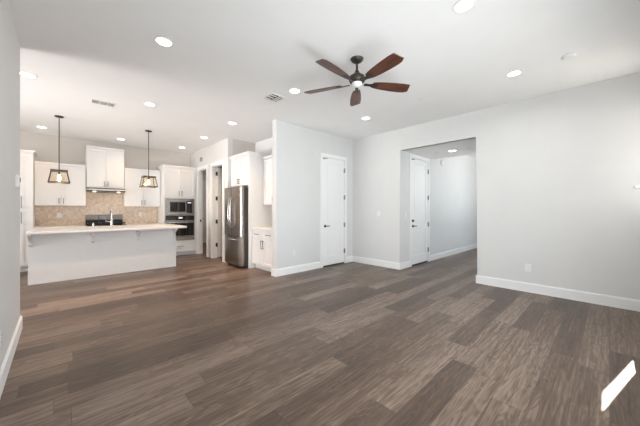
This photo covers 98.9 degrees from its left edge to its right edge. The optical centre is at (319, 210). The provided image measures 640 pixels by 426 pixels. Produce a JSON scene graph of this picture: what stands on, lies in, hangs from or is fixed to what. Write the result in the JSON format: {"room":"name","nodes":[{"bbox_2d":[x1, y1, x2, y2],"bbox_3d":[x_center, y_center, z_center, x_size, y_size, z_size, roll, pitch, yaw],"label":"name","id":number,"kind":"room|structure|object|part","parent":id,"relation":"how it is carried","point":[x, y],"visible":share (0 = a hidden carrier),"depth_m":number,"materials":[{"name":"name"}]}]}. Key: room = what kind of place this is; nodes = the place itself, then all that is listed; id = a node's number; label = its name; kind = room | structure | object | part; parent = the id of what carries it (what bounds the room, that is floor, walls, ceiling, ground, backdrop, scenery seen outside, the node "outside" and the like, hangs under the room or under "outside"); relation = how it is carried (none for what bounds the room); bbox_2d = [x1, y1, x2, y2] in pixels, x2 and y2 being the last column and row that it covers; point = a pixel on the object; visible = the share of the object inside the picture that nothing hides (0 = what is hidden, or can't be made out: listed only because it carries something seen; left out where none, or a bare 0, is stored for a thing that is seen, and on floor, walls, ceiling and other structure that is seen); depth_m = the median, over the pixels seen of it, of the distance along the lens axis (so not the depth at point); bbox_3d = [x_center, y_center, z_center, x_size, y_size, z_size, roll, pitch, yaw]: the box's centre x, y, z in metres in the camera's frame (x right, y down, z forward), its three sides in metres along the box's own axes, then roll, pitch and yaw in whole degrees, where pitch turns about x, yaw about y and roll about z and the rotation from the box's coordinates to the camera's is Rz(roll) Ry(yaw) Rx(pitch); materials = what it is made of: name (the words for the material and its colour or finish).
{"room":"living room","nodes":[
{"label":"living room","id":0,"kind":"room"},
{"bbox_2d":[0,0,19,368],"bbox_3d":[-2.919,-0.235,-0.126,3.795,3.010,4.840,0,0,-44],"label":"wall","id":1,"kind":"structure","parent":0,"point":[9,43],"depth_m":2.26,"materials":[{"name":"paint"}]},
{"bbox_2d":[0,329,1,347],"bbox_3d":[-2.236,0.900,1.917,0.010,0.118,0.075,0,0,-44],"label":"wall outlet","id":2,"kind":"object","parent":1,"relation":"attached to","point":[0,329],"visible":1,"depth_m":1.92,"materials":[{"name":"plastic"}]},
{"bbox_2d":[0,315,22,397],"bbox_3d":[-1.571,1.200,1.222,0.016,0.140,4.776,0,0,-44],"label":"baseboard","id":3,"kind":"structure","parent":1,"relation":"attached to","point":[5,367],"depth_m":2.23,"materials":[{"name":"paint"}]},
{"bbox_2d":[15,174,20,187],"bbox_3d":[-2.918,-0.280,2.649,0.029,0.130,0.140,0,0,-44],"label":"thermostat","id":4,"kind":"object","parent":1,"relation":"attached to","point":[17,177],"visible":1,"depth_m":2.61,"materials":[{"name":"plastic"}]},
{"bbox_2d":[20,131,190,225],"bbox_3d":[-6.591,-0.235,6.069,7.050,3.010,0.120,0,0,-44],"label":"wall","id":5,"kind":"structure","parent":0,"point":[46,147],"depth_m":6.71,"materials":[{"name":"beige paint"}]},
{"bbox_2d":[34,161,85,205],"bbox_3d":[-5.971,-0.588,6.322,0.847,0.965,0.360,0,0,-44],"label":"upper cabinet","id":6,"kind":"object","parent":5,"relation":"attached to","point":[45,193],"visible":0.99,"depth_m":6.20,"materials":[{"name":"paint"}]},
{"bbox_3d":[-6.030,-0.562,6.078,0.414,0.896,0.020,0,0,-44],"label":"door","id":7,"kind":"part","parent":6,"relation":"part of","materials":[{"name":"paint"}]},
{"bbox_3d":[-5.984,-1.045,6.336,0.847,0.050,0.322,0,0,-44],"label":"rail","id":8,"kind":"part","parent":6,"relation":"part of","materials":[{"name":"paint"}]},
{"bbox_3d":[-5.724,-0.562,6.370,0.414,0.896,0.020,0,0,-44],"label":"door","id":9,"kind":"part","parent":6,"relation":"part of","materials":[{"name":"paint"}]},
{"bbox_2d":[35,192,157,225],"bbox_3d":[-5.521,0.070,6.995,2.427,1.200,0.011,0,0,-44],"label":"backsplash","id":10,"kind":"structure","parent":5,"relation":"attached to","point":[96,203],"depth_m":6.86,"materials":[{"name":"tile"}]},
{"bbox_2d":[85,145,123,188],"bbox_3d":[-5.387,-1.050,6.877,0.743,1.010,0.360,0,0,-44],"label":"upper cabinet","id":11,"kind":"object","parent":5,"relation":"attached to","point":[104,165],"visible":1,"depth_m":6.75,"materials":[{"name":"paint"}]},
{"bbox_3d":[-5.428,-1.025,6.650,0.362,0.941,0.020,0,0,-44],"label":"door","id":12,"kind":"part","parent":11,"relation":"part of","materials":[{"name":"paint"}]},
{"bbox_3d":[-5.400,-1.530,6.891,0.743,0.050,0.322,0,0,-44],"label":"rail","id":13,"kind":"part","parent":11,"relation":"part of","materials":[{"name":"paint"}]},
{"bbox_3d":[-5.159,-1.025,6.906,0.362,0.941,0.020,0,0,-44],"label":"door","id":14,"kind":"part","parent":11,"relation":"part of","materials":[{"name":"paint"}]},
{"bbox_2d":[86,188,125,192],"bbox_3d":[-5.329,-0.487,6.814,0.744,0.101,0.500,0,0,-44],"label":"range hood","id":15,"kind":"object","parent":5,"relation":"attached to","point":[96,190],"visible":1,"depth_m":6.67,"materials":[{"name":"silver metal"}]},
{"bbox_2d":[122,168,159,206],"bbox_3d":[-4.818,-0.598,7.418,0.819,0.995,0.360,0,0,-44],"label":"upper cabinet","id":16,"kind":"object","parent":5,"relation":"attached to","point":[134,196],"visible":0.98,"depth_m":7.27,"materials":[{"name":"paint"}]},
{"bbox_3d":[-4.873,-0.573,7.178,0.400,0.926,0.020,0,0,-44],"label":"door","id":17,"kind":"part","parent":16,"relation":"part of","materials":[{"name":"paint"}]},
{"bbox_3d":[-4.832,-1.070,7.431,0.819,0.050,0.322,0,0,-44],"label":"rail","id":18,"kind":"part","parent":16,"relation":"part of","materials":[{"name":"paint"}]},
{"bbox_3d":[-4.576,-0.573,7.460,0.400,0.926,0.020,0,0,-44],"label":"door","id":19,"kind":"part","parent":16,"relation":"part of","materials":[{"name":"paint"}]},
{"bbox_2d":[191,138,232,256],"bbox_3d":[-3.100,-0.235,7.601,0.120,3.010,2.710,0,0,-44],"label":"wall","id":20,"kind":"structure","parent":0,"point":[223,149],"depth_m":7.20,"materials":[{"name":"paint"}]},
{"bbox_2d":[197,164,207,256],"bbox_3d":[-3.286,0.013,7.797,0.160,2.515,0.840,0,0,-44],"label":"door frame","id":21,"kind":"structure","parent":20,"relation":"in","point":[201,169],"depth_m":7.99,"materials":[{"name":"paint"}]},
{"bbox_2d":[210,159,224,261],"bbox_3d":[-2.357,0.013,7.266,0.775,2.515,0.830,0,0,-44],"label":"door","id":22,"kind":"structure","parent":20,"relation":"in","point":[217,175],"depth_m":7.28,"materials":[{"name":"paint"}]},
{"bbox_2d":[233,139,254,154],"bbox_3d":[-1.896,-0.235,6.959,0.740,3.010,0.120,0,0,-44],"label":"wall","id":23,"kind":"structure","parent":0,"point":[239,146],"depth_m":6.82,"materials":[{"name":"beige paint"}]},
{"bbox_2d":[255,137,271,154],"bbox_3d":[-1.021,-0.235,6.487,0.120,3.010,1.770,0,0,-44],"label":"wall","id":24,"kind":"structure","parent":0,"point":[265,146],"depth_m":6.77,"materials":[{"name":"paint"}]},
{"bbox_2d":[263,155,271,204],"bbox_3d":[-0.886,-0.665,6.002,0.344,1.080,0.870,0,0,-44],"label":"upper cabinet","id":25,"kind":"object","parent":24,"relation":"attached to","point":[267,160],"visible":0.16,"depth_m":6.12,"materials":[{"name":"paint"}]},
{"bbox_2d":[272,120,352,276],"bbox_3d":[-0.066,-0.235,6.066,2.296,3.010,0.156,0,0,-44],"label":"wall","id":26,"kind":"structure","parent":0,"point":[296,149],"depth_m":5.64,"materials":[{"name":"paint"}]},
{"bbox_2d":[271,268,274,276],"bbox_3d":[-0.897,1.200,5.287,0.016,0.140,0.140,0,0,-44],"label":"baseboard","id":27,"kind":"structure","parent":26,"relation":"attached to","point":[272,269],"depth_m":5.30,"materials":[{"name":"paint"}]},
{"bbox_2d":[320,152,346,267],"bbox_3d":[0.294,-0.003,6.371,0.885,2.545,0.191,0,0,-44],"label":"door","id":28,"kind":"structure","parent":26,"relation":"in","point":[333,172],"depth_m":6.33,"materials":[{"name":"paint"}]},
{"bbox_2d":[0,243,639,425],"bbox_3d":[-1.113,1.330,6.323,15.300,0.120,11.700,0,0,-44],"label":"floor","id":29,"kind":"structure","parent":0,"point":[201,340],"depth_m":2.43,"materials":[{"name":"wood"}]},
{"bbox_2d":[20,149,36,271],"bbox_3d":[-6.326,0.013,5.784,0.460,2.515,0.650,0,0,-44],"label":"pantry cabinet","id":30,"kind":"object","parent":29,"relation":"on","point":[27,157],"visible":0.48,"depth_m":5.66,"materials":[{"name":"paint"}]},
{"bbox_3d":[-6.060,-0.613,5.649,0.191,1.106,0.020,0,0,-44],"label":"door","id":31,"kind":"part","parent":30,"relation":"part of","materials":[{"name":"paint"}]},
{"bbox_3d":[-6.060,0.560,5.649,0.191,1.191,0.020,0,0,-44],"label":"door","id":32,"kind":"part","parent":30,"relation":"part of","materials":[{"name":"paint"}]},
{"bbox_3d":[-6.335,-1.212,5.794,0.460,0.065,0.624,0,0,-44],"label":"crown moulding","id":33,"kind":"part","parent":30,"relation":"part of","materials":[{"name":"paint"}]},
{"bbox_2d":[86,214,125,226],"bbox_3d":[-5.255,0.680,6.737,0.742,1.140,0.679,0,0,-44],"label":"range","id":34,"kind":"object","parent":29,"relation":"on","point":[100,220],"visible":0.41,"depth_m":6.84,"materials":[{"name":"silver metal"}]},
{"bbox_2d":[86,224,125,225],"bbox_3d":[-5.276,0.364,6.760,0.742,0.019,0.561,0,0,-44],"label":"cooktop","id":35,"kind":"object","parent":34,"relation":"in","point":[86,224],"depth_m":6.68,"materials":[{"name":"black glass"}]},
{"bbox_2d":[26,224,186,284],"bbox_3d":[-4.269,0.809,5.696,2.439,0.922,1.260,0,0,-44],"label":"kitchen island","id":36,"kind":"object","parent":29,"relation":"on","point":[56,254],"visible":1,"depth_m":5.24,"materials":[{"name":"paint"}]},
{"bbox_3d":[-4.109,1.130,5.432,2.308,0.280,0.004,0,0,-44],"label":"panel","id":37,"kind":"part","parent":36,"relation":"part of","materials":[{"name":"paint"}]},
{"bbox_2d":[26,224,186,234],"bbox_3d":[-4.268,0.369,5.698,2.435,0.042,1.260,0,0,-44],"label":"island countertop","id":38,"kind":"structure","parent":36,"relation":"on","point":[155,226],"depth_m":5.24,"materials":[{"name":"stone"}]},
{"bbox_2d":[107,209,112,226],"bbox_3d":[-4.560,0.156,5.922,0.144,0.384,0.211,0,0,-44],"label":"faucet","id":39,"kind":"object","parent":38,"relation":"on","point":[111,211],"visible":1,"depth_m":5.88,"materials":[{"name":"silver metal"}]},
{"bbox_3d":[-4.524,0.156,5.942,0.064,0.384,0.192,0,0,-44],"label":"spout","id":40,"kind":"part","parent":39,"relation":"part of","materials":[{"name":"silver metal"}]},
{"bbox_2d":[157,164,196,255],"bbox_3d":[-4.112,0.018,7.882,0.890,2.505,0.660,0,0,-44],"label":"tall cabinet","id":41,"kind":"object","parent":29,"relation":"on","point":[177,182],"visible":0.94,"depth_m":7.65,"materials":[{"name":"paint"}]},
{"bbox_3d":[-4.060,-0.750,7.537,0.390,0.780,0.020,0,0,-44],"label":"door","id":42,"kind":"part","parent":41,"relation":"part of","materials":[{"name":"paint"}]},
{"bbox_3d":[-4.121,-1.198,7.891,0.890,0.075,0.634,0,0,-44],"label":"crown moulding","id":43,"kind":"part","parent":41,"relation":"part of","materials":[{"name":"paint"}]},
{"bbox_2d":[165,215,193,240],"bbox_3d":[-4.066,0.496,7.837,0.745,0.698,0.597,0,0,-44],"label":"wall oven","id":44,"kind":"object","parent":41,"relation":"in","point":[187,233],"visible":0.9,"depth_m":7.71,"materials":[{"name":"black metal"}]},
{"bbox_3d":[-3.907,0.532,7.670,0.745,0.435,0.038,0,0,-44],"label":"door","id":45,"kind":"part","parent":44,"relation":"part of","materials":[{"name":"black glass"}]},
{"bbox_3d":[-3.909,0.211,7.672,0.745,0.128,0.032,0,0,-44],"label":"control panel","id":46,"kind":"part","parent":44,"relation":"part of","materials":[{"name":"black glass"}]},
{"bbox_2d":[165,198,193,214],"bbox_3d":[-4.075,-0.093,7.846,0.741,0.466,0.512,0,0,-44],"label":"microwave","id":47,"kind":"object","parent":41,"relation":"in","point":[178,206],"visible":0.99,"depth_m":7.64,"materials":[{"name":"silver metal"}]},
{"bbox_3d":[-3.967,-0.093,7.620,0.470,0.350,0.028,0,0,-44],"label":"door","id":48,"kind":"part","parent":47,"relation":"part of","materials":[{"name":"silver metal"}]},
{"bbox_3d":[-3.739,-0.093,7.836,0.152,0.350,0.028,0,0,-44],"label":"control panel","id":49,"kind":"part","parent":47,"relation":"part of","materials":[{"name":"black glass"}]},
{"bbox_3d":[-3.915,1.005,7.675,0.766,0.296,0.020,0,0,-44],"label":"drawer","id":50,"kind":"part","parent":41,"relation":"part of","materials":[{"name":"paint"}]},
{"bbox_3d":[-3.772,-0.750,7.811,0.390,0.780,0.020,0,0,-44],"label":"door","id":51,"kind":"part","parent":41,"relation":"part of","materials":[{"name":"paint"}]},
{"bbox_2d":[195,169,196,253],"bbox_3d":[-3.808,0.020,8.212,0.060,2.500,0.608,0,0,-44],"label":"trim","id":52,"kind":"structure","parent":41,"relation":"attached to","point":[196,169],"depth_m":7.99,"materials":[{"name":"paint"}]},
{"bbox_2d":[225,186,247,267],"bbox_3d":[-1.751,0.360,6.426,0.834,1.780,0.835,0,0,-44],"label":"refrigerator","id":53,"kind":"object","parent":29,"relation":"on","point":[236,198],"visible":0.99,"depth_m":6.02,"materials":[{"name":"silver metal"}]},
{"bbox_3d":[-2.112,0.028,6.372,0.092,1.085,0.414,0,0,-44],"label":"door","id":54,"kind":"part","parent":53,"relation":"part of","materials":[{"name":"silver metal"}]},
{"bbox_3d":[-2.055,0.055,6.198,0.080,0.684,0.027,0,0,-44],"label":"handle","id":55,"kind":"part","parent":53,"relation":"part of","materials":[{"name":"silver metal"}]},
{"bbox_3d":[-1.993,0.055,6.133,0.080,0.684,0.027,0,0,-44],"label":"handle","id":56,"kind":"part","parent":53,"relation":"part of","materials":[{"name":"silver metal"}]},
{"bbox_3d":[-1.968,0.892,6.220,0.092,0.625,0.835,0,0,-44],"label":"freezer drawer","id":57,"kind":"part","parent":53,"relation":"part of","materials":[{"name":"silver metal"}]},
{"bbox_3d":[-1.823,0.028,6.067,0.092,1.085,0.414,0,0,-44],"label":"door","id":58,"kind":"part","parent":53,"relation":"part of","materials":[{"name":"silver metal"}]},
{"bbox_2d":[229,151,271,267],"bbox_3d":[-1.613,-0.007,6.500,0.710,2.555,0.925,0,0,-44],"label":"tall cabinet","id":59,"kind":"object","parent":29,"relation":"on","point":[246,167],"visible":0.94,"depth_m":6.13,"materials":[{"name":"paint"}]},
{"bbox_3d":[-2.003,-0.882,6.476,0.020,0.626,0.414,0,0,-44],"label":"door","id":60,"kind":"part","parent":59,"relation":"part of","materials":[{"name":"paint"}]},
{"bbox_3d":[-1.712,-0.882,6.170,0.020,0.626,0.414,0,0,-44],"label":"door","id":61,"kind":"part","parent":59,"relation":"part of","materials":[{"name":"paint"}]},
{"bbox_3d":[-1.613,-1.248,6.500,0.710,0.075,0.925,0,0,-44],"label":"crown moulding","id":62,"kind":"part","parent":59,"relation":"part of","materials":[{"name":"paint"}]},
{"bbox_3d":[-1.318,0.030,6.224,0.665,2.480,0.038,0,0,-44],"label":"panel","id":63,"kind":"part","parent":59,"relation":"part of","materials":[{"name":"paint"}]},
{"bbox_2d":[252,229,271,271],"bbox_3d":[-0.989,0.843,5.903,0.629,0.855,0.870,0,0,-44],"label":"base cabinet","id":64,"kind":"object","parent":29,"relation":"on","point":[262,240],"visible":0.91,"depth_m":5.72,"materials":[{"name":"paint"}]},
{"bbox_3d":[-1.335,0.510,5.875,0.020,0.166,0.431,0,0,-44],"label":"drawer","id":65,"kind":"part","parent":64,"relation":"part of","materials":[{"name":"paint"}]},
{"bbox_3d":[-1.335,0.882,5.875,0.020,0.556,0.426,0,0,-44],"label":"door","id":66,"kind":"part","parent":64,"relation":"part of","materials":[{"name":"paint"}]},
{"bbox_2d":[251,226,271,230],"bbox_3d":[-0.985,0.392,5.907,0.623,0.043,0.872,0,0,-44],"label":"countertop","id":67,"kind":"structure","parent":64,"relation":"on","point":[267,228],"depth_m":5.82,"materials":[{"name":"stone"}]},
{"bbox_3d":[-1.035,0.510,5.559,0.020,0.166,0.431,0,0,-44],"label":"drawer","id":68,"kind":"part","parent":64,"relation":"part of","materials":[{"name":"paint"}]},
{"bbox_3d":[-1.035,0.882,5.559,0.020,0.556,0.426,0,0,-44],"label":"door","id":69,"kind":"part","parent":64,"relation":"part of","materials":[{"name":"paint"}]},
{"bbox_3d":[-5.871,0.836,6.217,0.847,0.868,0.650,0,0,-44],"label":"base cabinet","id":70,"kind":"object","parent":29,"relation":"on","visible":0},
{"bbox_2d":[34,225,86,227],"bbox_3d":[-5.876,0.381,6.223,0.847,0.038,0.638,0,0,-44],"label":"countertop","id":71,"kind":"structure","parent":70,"relation":"on","point":[67,225],"depth_m":6.12,"materials":[{"name":"stone"}]},
{"bbox_3d":[-4.716,0.836,7.315,0.816,0.868,0.650,0,0,-44],"label":"base cabinet","id":72,"kind":"object","parent":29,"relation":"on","visible":0},
{"bbox_2d":[126,223,161,224],"bbox_3d":[-4.721,0.381,7.322,0.818,0.038,0.638,0,0,-44],"label":"countertop","id":73,"kind":"structure","parent":72,"relation":"on","point":[139,223],"depth_m":7.17,"materials":[{"name":"stone"}]},
{"bbox_2d":[9,0,639,158],"bbox_3d":[-1.148,-1.815,6.360,15.500,0.150,11.800,0,0,-44],"label":"ceiling","id":74,"kind":"structure","parent":0,"point":[225,56],"depth_m":3.18,"materials":[{"name":"paint"}]},
{"bbox_2d":[20,71,37,77],"bbox_3d":[-3.749,-1.736,3.518,0.176,0.007,0.176,0,0,-44],"label":"recessed light","id":75,"kind":"object","parent":74,"relation":"in","point":[26,74],"visible":0.9,"depth_m":3.52,"materials":[{"name":"plastic"}]},
{"bbox_2d":[47,115,69,183],"bbox_3d":[-4.827,-1.123,5.070,0.300,1.232,0.300,0,0,-44],"label":"pendant lamp","id":76,"kind":"object","parent":74,"relation":"hanging from","point":[57,116],"visible":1,"depth_m":5.06,"materials":[{"name":"black metal"}]},
{"bbox_3d":[-4.827,-0.624,5.070,0.300,0.234,0.300,0,0,-44],"label":"lantern frame","id":77,"kind":"part","parent":76,"relation":"part of","materials":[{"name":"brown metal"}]},
{"bbox_3d":[-4.827,-1.229,5.070,0.014,0.974,0.014,0,0,-44],"label":"rod","id":78,"kind":"part","parent":76,"relation":"part of","materials":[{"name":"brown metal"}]},
{"bbox_2d":[90,98,115,107],"bbox_3d":[-3.513,-1.736,4.442,0.320,0.008,0.210,0,0,-44],"label":"ceiling vent","id":79,"kind":"object","parent":74,"relation":"in","point":[94,101],"visible":1,"depth_m":4.44,"materials":[{"name":"plastic"}]},
{"bbox_2d":[139,130,157,187],"bbox_3d":[-3.751,-1.123,5.996,0.300,1.232,0.300,0,0,-44],"label":"pendant lamp","id":80,"kind":"object","parent":74,"relation":"hanging from","point":[148,131],"visible":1,"depth_m":5.99,"materials":[{"name":"black metal"}]},
{"bbox_3d":[-3.751,-1.229,5.996,0.014,0.974,0.014,0,0,-44],"label":"rod","id":81,"kind":"part","parent":80,"relation":"part of","materials":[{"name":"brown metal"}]},
{"bbox_3d":[-3.751,-0.624,5.996,0.300,0.234,0.300,0,0,-44],"label":"lantern frame","id":82,"kind":"part","parent":80,"relation":"part of","materials":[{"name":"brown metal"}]},
{"bbox_2d":[144,102,155,105],"bbox_3d":[-2.786,-1.736,4.489,0.176,0.007,0.176,0,0,-44],"label":"recessed light","id":83,"kind":"object","parent":74,"relation":"in","point":[145,103],"visible":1,"depth_m":4.49,"materials":[{"name":"plastic"}]},
{"bbox_2d":[154,36,173,46],"bbox_3d":[-1.608,-1.736,2.823,0.176,0.007,0.176,0,0,-44],"label":"recessed light","id":84,"kind":"object","parent":74,"relation":"in","point":[163,41],"visible":1,"depth_m":2.81,"materials":[{"name":"plastic"}]},
{"bbox_2d":[262,93,286,102],"bbox_3d":[-0.706,-1.735,4.241,0.280,0.010,0.280,0,0,-44],"label":"ceiling vent","id":85,"kind":"object","parent":74,"relation":"in","point":[272,97],"visible":1,"depth_m":4.24,"materials":[{"name":"plastic"}]},
{"bbox_2d":[289,88,300,93],"bbox_3d":[-0.369,-1.736,3.987,0.176,0.007,0.176,0,0,-44],"label":"recessed light","id":86,"kind":"object","parent":74,"relation":"in","point":[292,90],"visible":1,"depth_m":3.97,"materials":[{"name":"plastic"}]},
{"bbox_2d":[304,53,409,105],"bbox_3d":[0.416,-1.579,3.111,1.242,0.320,1.264,0,0,-44],"label":"ceiling fan","id":87,"kind":"object","parent":74,"relation":"hanging from","point":[357,79],"visible":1,"depth_m":3.09,"materials":[{"name":"brown wood"}]},
{"bbox_3d":[0.035,-1.458,3.316,0.470,0.041,0.146,0,0,23],"label":"blade","id":88,"kind":"part","parent":87,"relation":"part of","materials":[{"name":"brown wood"}]},
{"bbox_3d":[0.144,-1.458,2.829,0.146,0.041,0.470,0,0,41],"label":"blade","id":89,"kind":"part","parent":87,"relation":"part of","materials":[{"name":"brown wood"}]},
{"bbox_3d":[0.464,-1.458,3.571,0.146,0.041,0.470,0,0,5],"label":"blade","id":90,"kind":"part","parent":87,"relation":"part of","materials":[{"name":"brown wood"}]},
{"bbox_3d":[0.425,-1.534,3.148,0.188,0.143,0.188,0,0,-44],"label":"motor","id":91,"kind":"part","parent":87,"relation":"part of","materials":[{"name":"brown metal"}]},
{"bbox_3d":[0.642,-1.458,2.783,0.146,0.041,0.470,0,0,-31],"label":"blade","id":92,"kind":"part","parent":87,"relation":"part of","materials":[{"name":"brown wood"}]},
{"bbox_3d":[0.840,-1.458,3.241,0.470,0.041,0.146,0,0,-13],"label":"blade","id":93,"kind":"part","parent":87,"relation":"part of","materials":[{"name":"brown wood"}]},
{"bbox_2d":[453,0,475,12],"bbox_3d":[1.222,-1.736,2.325,0.176,0.007,0.176,0,0,-44],"label":"recessed light","id":94,"kind":"object","parent":74,"relation":"in","point":[461,6],"visible":1,"depth_m":2.32,"materials":[{"name":"plastic"}]},
{"bbox_2d":[506,70,522,76],"bbox_3d":[2.465,-1.736,3.481,0.176,0.007,0.176,0,0,-44],"label":"recessed light","id":95,"kind":"object","parent":74,"relation":"in","point":[515,72],"visible":1,"depth_m":3.47,"materials":[{"name":"plastic"}]},
{"bbox_2d":[561,53,576,60],"bbox_3d":[2.806,-1.724,3.088,0.130,0.030,0.130,0,0,-44],"label":"smoke detector","id":96,"kind":"object","parent":74,"relation":"attached to","point":[570,56],"visible":1,"depth_m":3.06,"materials":[{"name":"plastic"}]},
{"bbox_2d":[403,137,475,158],"bbox_3d":[2.879,-1.519,5.862,1.650,0.438,1.630,0,0,-44],"label":"ceiling","id":97,"kind":"structure","parent":0,"point":[461,146],"depth_m":5.86,"materials":[{"name":"paint"}]},
{"bbox_2d":[403,151,476,261],"bbox_3d":[3.853,-0.235,8.008,5.780,3.010,0.140,0,0,-44],"label":"wall","id":98,"kind":"structure","parent":0,"point":[453,190],"depth_m":7.72,"materials":[{"name":"paint"}]},
{"bbox_2d":[399,261,409,269],"bbox_3d":[1.853,1.200,6.000,0.426,0.140,0.016,0,0,-44],"label":"baseboard","id":99,"kind":"structure","parent":98,"relation":"attached to","point":[406,264],"depth_m":5.98,"materials":[{"name":"paint"}]},
{"bbox_2d":[409,153,429,266],"bbox_3d":[2.339,-0.003,6.521,0.995,2.545,0.191,0,0,-44],"label":"door","id":100,"kind":"structure","parent":98,"relation":"in","point":[419,171],"depth_m":6.48,"materials":[{"name":"paint"}]},
{"bbox_2d":[430,244,476,260],"bbox_3d":[4.329,1.200,8.353,4.415,0.140,0.016,0,0,-44],"label":"baseboard","id":101,"kind":"structure","parent":98,"relation":"attached to","point":[462,249],"depth_m":7.77,"materials":[{"name":"paint"}]},
{"bbox_2d":[353,72,639,299],"bbox_3d":[2.493,-0.235,5.143,0.140,3.010,5.020,0,0,-44],"label":"wall","id":102,"kind":"structure","parent":0,"point":[569,210],"depth_m":4.14,"materials":[{"name":"paint"}]},
{"bbox_2d":[353,256,398,269],"bbox_3d":[1.251,1.200,6.336,0.016,0.140,1.300,0,0,-44],"label":"baseboard","id":103,"kind":"structure","parent":102,"relation":"attached to","point":[388,264],"depth_m":6.28,"materials":[{"name":"paint"}]},
{"bbox_2d":[525,264,530,271],"bbox_3d":[3.230,0.895,4.258,0.010,0.118,0.075,0,0,-44],"label":"wall outlet","id":104,"kind":"object","parent":102,"relation":"attached to","point":[527,266],"visible":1,"depth_m":4.25,"materials":[{"name":"plastic"}]},
{"bbox_2d":[476,275,639,311],"bbox_3d":[3.417,1.200,4.058,0.016,0.140,2.014,0,0,-44],"label":"baseboard","id":105,"kind":"structure","parent":102,"relation":"attached to","point":[606,300],"depth_m":3.94,"materials":[{"name":"paint"}]},
{"bbox_3d":[-4.448,-0.235,10.811,2.350,3.010,0.100,0,0,-44],"label":"wall","id":106,"kind":"structure","parent":0,"visible":0},
{"bbox_2d":[203,180,205,242],"bbox_3d":[-4.326,0.048,10.763,0.760,2.415,0.118,0,0,-44],"label":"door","id":107,"kind":"structure","parent":106,"relation":"in","point":[204,181],"depth_m":10.64,"materials":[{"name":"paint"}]}
]}

